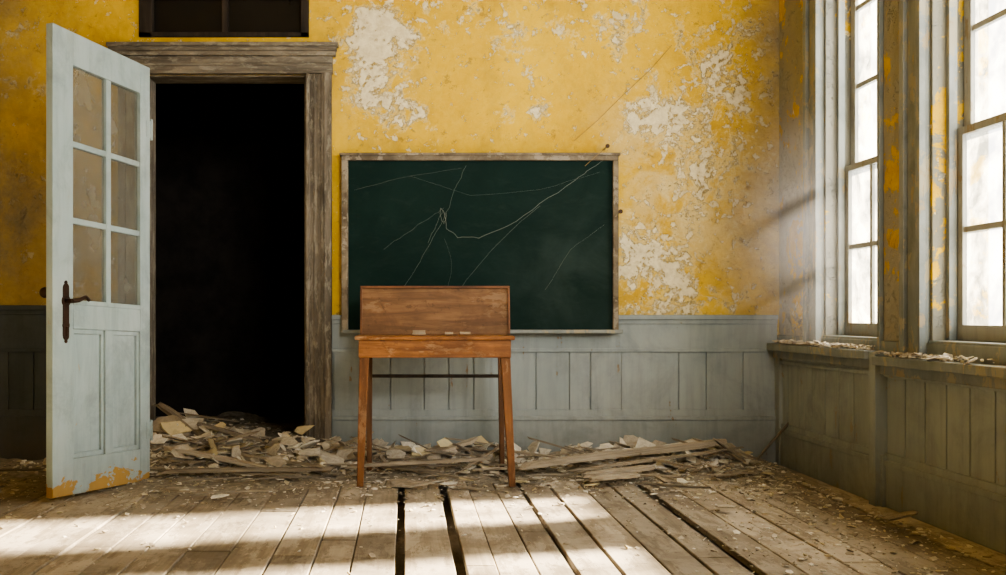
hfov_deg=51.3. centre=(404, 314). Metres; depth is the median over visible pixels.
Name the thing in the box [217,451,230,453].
chunk
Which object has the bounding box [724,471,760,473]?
wood lath
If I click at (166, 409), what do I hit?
plank
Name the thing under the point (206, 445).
wood lath
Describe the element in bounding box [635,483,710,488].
wood lath
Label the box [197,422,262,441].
plank
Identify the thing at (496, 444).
wood lath
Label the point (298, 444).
chunk
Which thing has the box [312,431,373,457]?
wood lath
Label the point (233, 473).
wood lath
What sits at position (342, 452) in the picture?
chunk
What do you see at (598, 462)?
chunk
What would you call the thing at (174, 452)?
chunk
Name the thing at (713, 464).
flakes
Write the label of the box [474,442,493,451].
chunk
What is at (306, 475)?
wood lath
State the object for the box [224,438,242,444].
chunk
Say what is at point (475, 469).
wood lath
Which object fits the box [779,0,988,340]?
wall
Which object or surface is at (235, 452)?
chunk
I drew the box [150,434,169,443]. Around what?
chunk
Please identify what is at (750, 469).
wood lath
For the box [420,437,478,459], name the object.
wood lath
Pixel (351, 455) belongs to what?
chunk
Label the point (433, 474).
wood lath
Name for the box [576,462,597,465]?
wood lath
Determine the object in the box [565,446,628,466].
wood lath
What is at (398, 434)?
wood lath
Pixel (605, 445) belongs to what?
chunk
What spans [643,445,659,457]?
chunk
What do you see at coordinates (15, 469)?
wood lath
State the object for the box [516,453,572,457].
wood lath
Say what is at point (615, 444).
chunk
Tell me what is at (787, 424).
plank
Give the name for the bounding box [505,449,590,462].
plank
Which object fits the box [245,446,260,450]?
chunk
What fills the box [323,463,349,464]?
wood lath
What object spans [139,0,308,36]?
window
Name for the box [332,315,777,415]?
wainscoting
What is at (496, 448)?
wood lath
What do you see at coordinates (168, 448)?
plank
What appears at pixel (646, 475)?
wood lath
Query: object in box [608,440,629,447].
chunk
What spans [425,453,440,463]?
chunk
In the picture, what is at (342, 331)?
chalk tray
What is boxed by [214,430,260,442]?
wood lath
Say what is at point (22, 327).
wainscoting
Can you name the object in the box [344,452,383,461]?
wood lath
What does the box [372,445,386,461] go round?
wood lath
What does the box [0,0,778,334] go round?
wall
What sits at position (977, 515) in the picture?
baseboard
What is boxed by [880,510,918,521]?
plank
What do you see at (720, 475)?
wood lath
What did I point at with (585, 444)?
chunk
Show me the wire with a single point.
(671, 45)
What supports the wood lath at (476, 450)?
on the rubble heap
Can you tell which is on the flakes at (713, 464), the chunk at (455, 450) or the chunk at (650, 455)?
the chunk at (455, 450)
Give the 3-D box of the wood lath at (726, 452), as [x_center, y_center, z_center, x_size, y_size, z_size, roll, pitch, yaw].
[1.901,0.811,6.128,0.024,0.082,0.297,0,0,-29]
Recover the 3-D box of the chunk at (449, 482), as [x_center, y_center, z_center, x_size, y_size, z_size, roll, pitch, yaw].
[0.239,0.900,5.558,0.110,0.008,0.061,0,0,-39]
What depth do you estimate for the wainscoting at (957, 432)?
4.93 m
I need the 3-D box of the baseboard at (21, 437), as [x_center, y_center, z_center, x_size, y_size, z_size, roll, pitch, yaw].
[-2.525,0.777,6.485,1.350,0.295,0.030,0,0,0]
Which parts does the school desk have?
leg, leg, lid, leg, leg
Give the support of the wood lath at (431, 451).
on the rubble heap
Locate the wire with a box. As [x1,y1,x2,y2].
[574,45,671,165]
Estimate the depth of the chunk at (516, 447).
6.24 m
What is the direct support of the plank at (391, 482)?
on the floor
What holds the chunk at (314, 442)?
on the rubble heap
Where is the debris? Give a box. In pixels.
[0,418,1005,574]
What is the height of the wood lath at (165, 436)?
0.084 m
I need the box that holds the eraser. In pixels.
[412,330,425,334]
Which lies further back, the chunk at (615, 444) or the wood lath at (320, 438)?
the chunk at (615, 444)
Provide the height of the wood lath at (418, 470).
0.015 m
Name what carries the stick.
on the school desk
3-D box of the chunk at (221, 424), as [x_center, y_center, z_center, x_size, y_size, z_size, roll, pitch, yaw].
[-1.174,0.701,6.508,0.108,0.059,0.060,0,0,-21]
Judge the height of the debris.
0.279 m
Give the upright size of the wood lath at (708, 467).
0.015 m
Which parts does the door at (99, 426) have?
knob, handle, glass pane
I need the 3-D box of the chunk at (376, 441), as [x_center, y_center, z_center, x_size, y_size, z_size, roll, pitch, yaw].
[-0.205,0.789,6.325,0.126,0.081,0.032,0,0,38]
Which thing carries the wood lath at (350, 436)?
on the flakes at (713, 464)
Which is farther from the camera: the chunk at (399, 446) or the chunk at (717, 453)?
the chunk at (399, 446)
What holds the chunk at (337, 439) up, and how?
on the rubble heap
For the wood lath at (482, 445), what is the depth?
6.16 m
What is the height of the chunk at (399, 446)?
0.058 m
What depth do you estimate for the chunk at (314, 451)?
6.06 m
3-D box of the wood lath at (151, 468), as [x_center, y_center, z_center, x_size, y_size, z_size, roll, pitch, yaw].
[-1.499,0.860,5.819,0.309,0.020,0.030,0,0,-11]
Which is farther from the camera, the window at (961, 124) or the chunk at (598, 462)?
the chunk at (598, 462)
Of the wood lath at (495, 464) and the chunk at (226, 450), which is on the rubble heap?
the wood lath at (495, 464)
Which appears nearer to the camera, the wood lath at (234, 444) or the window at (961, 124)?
the window at (961, 124)
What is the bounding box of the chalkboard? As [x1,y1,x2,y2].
[339,153,622,332]
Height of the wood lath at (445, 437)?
0.073 m
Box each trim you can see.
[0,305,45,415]
[106,42,338,83]
[118,73,331,442]
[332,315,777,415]
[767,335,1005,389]
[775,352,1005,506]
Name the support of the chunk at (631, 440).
on the rubble heap
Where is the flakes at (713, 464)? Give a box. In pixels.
[4,417,963,552]
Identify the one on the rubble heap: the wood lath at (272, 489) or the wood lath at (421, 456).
the wood lath at (421, 456)
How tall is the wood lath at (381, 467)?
0.020 m
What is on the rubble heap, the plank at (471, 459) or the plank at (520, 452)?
the plank at (471, 459)
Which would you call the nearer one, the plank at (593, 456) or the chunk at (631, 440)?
the plank at (593, 456)
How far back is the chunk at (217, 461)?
5.91 m
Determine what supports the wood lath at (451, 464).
on the rubble heap
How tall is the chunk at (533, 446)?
0.087 m
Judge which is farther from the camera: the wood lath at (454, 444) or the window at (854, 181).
the wood lath at (454, 444)
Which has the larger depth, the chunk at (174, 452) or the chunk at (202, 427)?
the chunk at (202, 427)
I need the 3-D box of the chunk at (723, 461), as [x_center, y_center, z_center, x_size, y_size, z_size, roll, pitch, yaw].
[1.847,0.853,6.043,0.092,0.020,0.046,0,0,-31]
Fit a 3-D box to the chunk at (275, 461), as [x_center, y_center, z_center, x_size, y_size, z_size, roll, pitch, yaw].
[-0.732,0.833,5.876,0.103,0.064,0.080,0,0,39]
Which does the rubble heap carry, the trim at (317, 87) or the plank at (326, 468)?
the plank at (326, 468)
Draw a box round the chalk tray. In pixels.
[341,330,622,332]
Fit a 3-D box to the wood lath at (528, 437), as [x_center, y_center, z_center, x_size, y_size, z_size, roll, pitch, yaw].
[0.960,0.798,6.181,0.477,0.138,0.029,0,0,14]
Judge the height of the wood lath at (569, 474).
0.019 m
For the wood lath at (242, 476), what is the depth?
5.60 m
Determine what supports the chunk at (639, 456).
on the rubble heap
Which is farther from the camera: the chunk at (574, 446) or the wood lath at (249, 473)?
the chunk at (574, 446)
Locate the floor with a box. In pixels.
[0,416,1005,574]
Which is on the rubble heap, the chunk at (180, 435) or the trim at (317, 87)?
the chunk at (180, 435)
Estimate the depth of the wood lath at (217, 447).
6.10 m
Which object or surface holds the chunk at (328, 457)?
on the rubble heap
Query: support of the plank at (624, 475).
on the flakes at (713, 464)
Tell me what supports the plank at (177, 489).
on the floor
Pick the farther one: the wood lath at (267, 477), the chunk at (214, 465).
the chunk at (214, 465)
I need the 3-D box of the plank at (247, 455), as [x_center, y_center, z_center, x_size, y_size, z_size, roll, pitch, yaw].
[-0.744,0.826,5.944,0.742,0.017,0.030,2,1,35]
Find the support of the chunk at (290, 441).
on the rubble heap
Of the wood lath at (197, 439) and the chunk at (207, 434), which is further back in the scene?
the chunk at (207, 434)
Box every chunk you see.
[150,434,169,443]
[153,415,186,433]
[160,421,191,435]
[171,444,194,459]
[172,433,186,442]
[182,418,198,429]
[183,408,198,418]
[199,425,213,434]
[202,431,211,438]
[205,448,217,461]
[208,439,216,449]
[208,463,217,467]
[209,422,225,431]
[211,494,228,498]
[212,453,225,464]
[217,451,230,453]
[222,446,235,451]
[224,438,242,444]
[231,446,241,457]
[234,428,249,439]
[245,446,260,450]
[250,427,264,437]
[264,456,285,466]
[266,440,280,445]
[266,444,281,455]
[279,437,298,445]
[287,442,302,448]
[294,425,314,434]
[298,448,319,455]
[300,440,319,448]
[317,450,343,463]
[327,438,340,443]
[336,446,352,460]
[347,446,356,459]
[372,438,379,449]
[378,438,388,447]
[386,450,405,460]
[388,445,411,451]
[400,441,414,449]
[411,447,429,456]
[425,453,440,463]
[437,437,452,446]
[439,481,457,484]
[441,449,456,456]
[474,436,487,444]
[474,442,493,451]
[504,437,520,454]
[528,441,539,452]
[539,448,550,454]
[559,445,576,455]
[579,442,592,449]
[592,460,601,464]
[599,443,614,449]
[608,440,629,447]
[613,442,622,449]
[623,435,637,447]
[629,455,642,458]
[635,437,655,447]
[638,459,655,464]
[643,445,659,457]
[652,440,666,445]
[665,440,695,444]
[671,451,682,455]
[677,478,687,482]
[685,450,696,462]
[707,452,719,458]
[715,504,736,507]
[719,459,728,463]
[724,443,735,447]
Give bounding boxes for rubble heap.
[0,411,799,495]
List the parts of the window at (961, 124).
casing, sash, sash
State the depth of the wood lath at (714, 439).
6.04 m
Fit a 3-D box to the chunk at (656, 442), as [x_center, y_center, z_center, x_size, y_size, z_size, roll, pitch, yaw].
[1.555,0.784,6.360,0.049,0.041,0.141,0,0,35]
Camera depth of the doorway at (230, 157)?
9.50 m
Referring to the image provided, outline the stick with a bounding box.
[459,332,470,334]
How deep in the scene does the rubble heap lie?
5.89 m
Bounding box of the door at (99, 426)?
[39,23,152,497]
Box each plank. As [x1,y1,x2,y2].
[154,402,217,446]
[156,432,250,461]
[159,466,336,473]
[162,446,293,472]
[164,487,196,491]
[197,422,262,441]
[241,453,323,467]
[345,456,492,468]
[386,479,427,488]
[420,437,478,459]
[454,486,511,492]
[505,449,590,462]
[519,439,727,469]
[567,448,726,471]
[581,464,655,477]
[589,472,640,481]
[640,457,701,468]
[757,423,788,459]
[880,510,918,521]
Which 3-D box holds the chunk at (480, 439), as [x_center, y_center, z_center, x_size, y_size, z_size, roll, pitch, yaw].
[0.478,0.765,6.348,0.119,0.051,0.051,0,0,25]
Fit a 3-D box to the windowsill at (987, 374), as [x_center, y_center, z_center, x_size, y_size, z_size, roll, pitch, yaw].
[2.360,0.200,2.250,0.220,0.174,8.500,0,0,0]
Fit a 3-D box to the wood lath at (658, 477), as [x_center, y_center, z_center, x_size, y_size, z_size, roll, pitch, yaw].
[1.390,0.890,5.645,0.029,0.014,0.242,2,0,0]
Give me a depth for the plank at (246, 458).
6.10 m
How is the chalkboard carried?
attached to the wall at (696, 137)
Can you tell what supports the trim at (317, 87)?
attached to the wall at (696, 137)
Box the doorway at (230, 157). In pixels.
[156,84,303,416]
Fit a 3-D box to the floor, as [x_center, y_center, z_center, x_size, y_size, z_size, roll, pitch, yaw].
[-0.430,0.985,3.750,5.540,0.120,11.500,0,0,0]
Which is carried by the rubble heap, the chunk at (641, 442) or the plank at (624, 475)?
the chunk at (641, 442)
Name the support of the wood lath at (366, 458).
on the rubble heap
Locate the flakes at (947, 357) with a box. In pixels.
[772,339,994,363]
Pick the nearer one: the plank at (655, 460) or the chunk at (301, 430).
the plank at (655, 460)
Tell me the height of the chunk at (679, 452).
0.076 m
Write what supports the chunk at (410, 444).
on the rubble heap
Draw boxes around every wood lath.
[0,468,42,470]
[150,467,164,469]
[158,441,222,457]
[159,459,198,462]
[162,434,201,445]
[162,437,204,448]
[166,440,225,445]
[175,476,242,481]
[178,412,238,421]
[189,489,278,493]
[205,444,241,449]
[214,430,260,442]
[217,447,263,453]
[227,472,241,475]
[235,472,301,475]
[236,477,283,480]
[240,443,265,449]
[262,475,310,477]
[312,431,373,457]
[320,438,387,450]
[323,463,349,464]
[330,443,385,453]
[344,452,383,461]
[350,436,389,449]
[365,458,413,459]
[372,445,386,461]
[379,466,445,471]
[389,448,410,451]
[390,456,427,460]
[394,464,449,466]
[398,434,448,458]
[407,478,448,487]
[409,447,448,452]
[413,471,478,479]
[417,470,444,473]
[420,472,450,476]
[426,463,475,466]
[428,450,470,455]
[445,437,494,444]
[449,445,483,451]
[452,443,490,460]
[459,448,498,452]
[462,443,505,470]
[464,444,505,447]
[471,468,506,470]
[476,463,506,465]
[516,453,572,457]
[526,473,576,476]
[528,437,583,453]
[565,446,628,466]
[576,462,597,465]
[579,446,629,460]
[622,473,684,477]
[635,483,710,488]
[655,475,667,482]
[671,437,729,457]
[687,466,709,471]
[691,437,765,461]
[713,438,731,452]
[714,447,745,461]
[714,473,735,476]
[723,469,756,472]
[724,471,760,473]
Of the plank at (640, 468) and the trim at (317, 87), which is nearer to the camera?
the plank at (640, 468)
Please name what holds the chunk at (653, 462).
on the rubble heap
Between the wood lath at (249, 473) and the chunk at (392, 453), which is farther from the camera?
the chunk at (392, 453)
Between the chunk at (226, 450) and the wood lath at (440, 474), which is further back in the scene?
the chunk at (226, 450)
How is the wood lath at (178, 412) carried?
on the rubble heap
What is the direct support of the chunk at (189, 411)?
on the rubble heap
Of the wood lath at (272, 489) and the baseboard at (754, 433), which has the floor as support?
the wood lath at (272, 489)
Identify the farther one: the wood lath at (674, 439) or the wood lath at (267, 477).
the wood lath at (674, 439)
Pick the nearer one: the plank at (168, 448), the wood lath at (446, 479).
the wood lath at (446, 479)
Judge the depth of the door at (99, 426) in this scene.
5.39 m
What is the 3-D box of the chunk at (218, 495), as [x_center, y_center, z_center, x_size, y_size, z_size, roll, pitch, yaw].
[-0.914,0.896,5.135,0.094,0.017,0.045,0,0,-13]
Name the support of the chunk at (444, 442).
on the rubble heap
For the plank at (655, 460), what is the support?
on the flakes at (713, 464)
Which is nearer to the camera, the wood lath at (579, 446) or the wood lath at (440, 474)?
the wood lath at (440, 474)
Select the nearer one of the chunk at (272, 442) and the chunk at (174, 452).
the chunk at (174, 452)
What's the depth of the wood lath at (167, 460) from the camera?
5.87 m
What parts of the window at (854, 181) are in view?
sash, sash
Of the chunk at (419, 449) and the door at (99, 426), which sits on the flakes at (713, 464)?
the chunk at (419, 449)
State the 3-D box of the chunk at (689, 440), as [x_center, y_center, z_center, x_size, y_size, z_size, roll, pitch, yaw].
[1.649,0.777,6.221,0.192,0.066,0.080,0,0,22]
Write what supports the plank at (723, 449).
on the rubble heap
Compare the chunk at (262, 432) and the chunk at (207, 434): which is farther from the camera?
the chunk at (262, 432)
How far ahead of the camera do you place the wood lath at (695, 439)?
6.11 m
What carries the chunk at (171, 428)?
on the rubble heap
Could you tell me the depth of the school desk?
6.01 m
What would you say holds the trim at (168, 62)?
attached to the wall at (696, 137)
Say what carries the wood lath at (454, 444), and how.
on the flakes at (713, 464)
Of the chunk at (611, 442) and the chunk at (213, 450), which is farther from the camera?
the chunk at (611, 442)
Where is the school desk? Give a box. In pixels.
[355,286,515,486]
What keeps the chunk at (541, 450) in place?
on the rubble heap
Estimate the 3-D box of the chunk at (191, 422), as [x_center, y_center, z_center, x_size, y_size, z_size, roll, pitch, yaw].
[-1.357,0.674,6.374,0.212,0.066,0.121,0,0,-20]
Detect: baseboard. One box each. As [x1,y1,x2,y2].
[0,416,45,459]
[332,416,775,462]
[775,427,1005,554]
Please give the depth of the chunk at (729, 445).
6.36 m
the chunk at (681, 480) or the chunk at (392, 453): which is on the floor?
the chunk at (681, 480)
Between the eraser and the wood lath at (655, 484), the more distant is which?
the eraser
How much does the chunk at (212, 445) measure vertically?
0.073 m
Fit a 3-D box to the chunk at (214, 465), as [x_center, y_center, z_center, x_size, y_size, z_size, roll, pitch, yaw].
[-1.089,0.857,5.849,0.061,0.039,0.056,0,0,36]
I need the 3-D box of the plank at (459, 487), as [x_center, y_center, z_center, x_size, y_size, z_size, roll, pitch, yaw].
[0.433,0.926,5.485,0.366,0.036,0.030,0,0,12]
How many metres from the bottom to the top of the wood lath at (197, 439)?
0.065 m
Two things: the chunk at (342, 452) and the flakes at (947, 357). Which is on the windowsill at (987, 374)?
the flakes at (947, 357)
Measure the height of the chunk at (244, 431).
0.075 m
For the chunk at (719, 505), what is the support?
on the floor
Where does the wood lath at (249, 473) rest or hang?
on the rubble heap
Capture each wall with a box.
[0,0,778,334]
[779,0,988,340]
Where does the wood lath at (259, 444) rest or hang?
on the rubble heap
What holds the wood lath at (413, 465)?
on the rubble heap
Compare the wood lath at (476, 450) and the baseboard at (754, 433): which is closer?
the wood lath at (476, 450)
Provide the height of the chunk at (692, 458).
0.069 m
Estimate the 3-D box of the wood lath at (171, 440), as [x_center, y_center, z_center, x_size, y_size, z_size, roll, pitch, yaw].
[-1.269,0.756,6.159,0.449,0.028,0.020,0,0,8]
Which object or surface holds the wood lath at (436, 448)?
on the flakes at (713, 464)
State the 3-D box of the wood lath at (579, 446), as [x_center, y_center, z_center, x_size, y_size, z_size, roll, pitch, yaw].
[1.178,0.820,6.135,0.322,0.079,0.014,0,0,26]
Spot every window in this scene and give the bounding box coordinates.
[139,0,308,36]
[803,0,883,350]
[899,0,1005,353]
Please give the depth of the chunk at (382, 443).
6.35 m
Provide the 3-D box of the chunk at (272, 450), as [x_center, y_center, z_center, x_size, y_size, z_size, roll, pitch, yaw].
[-0.778,0.792,6.133,0.035,0.077,0.134,0,0,-45]
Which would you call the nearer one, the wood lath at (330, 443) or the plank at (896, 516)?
the plank at (896, 516)
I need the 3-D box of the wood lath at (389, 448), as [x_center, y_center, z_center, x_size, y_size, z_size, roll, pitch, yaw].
[0.060,0.820,6.215,0.344,0.042,0.018,0,0,14]

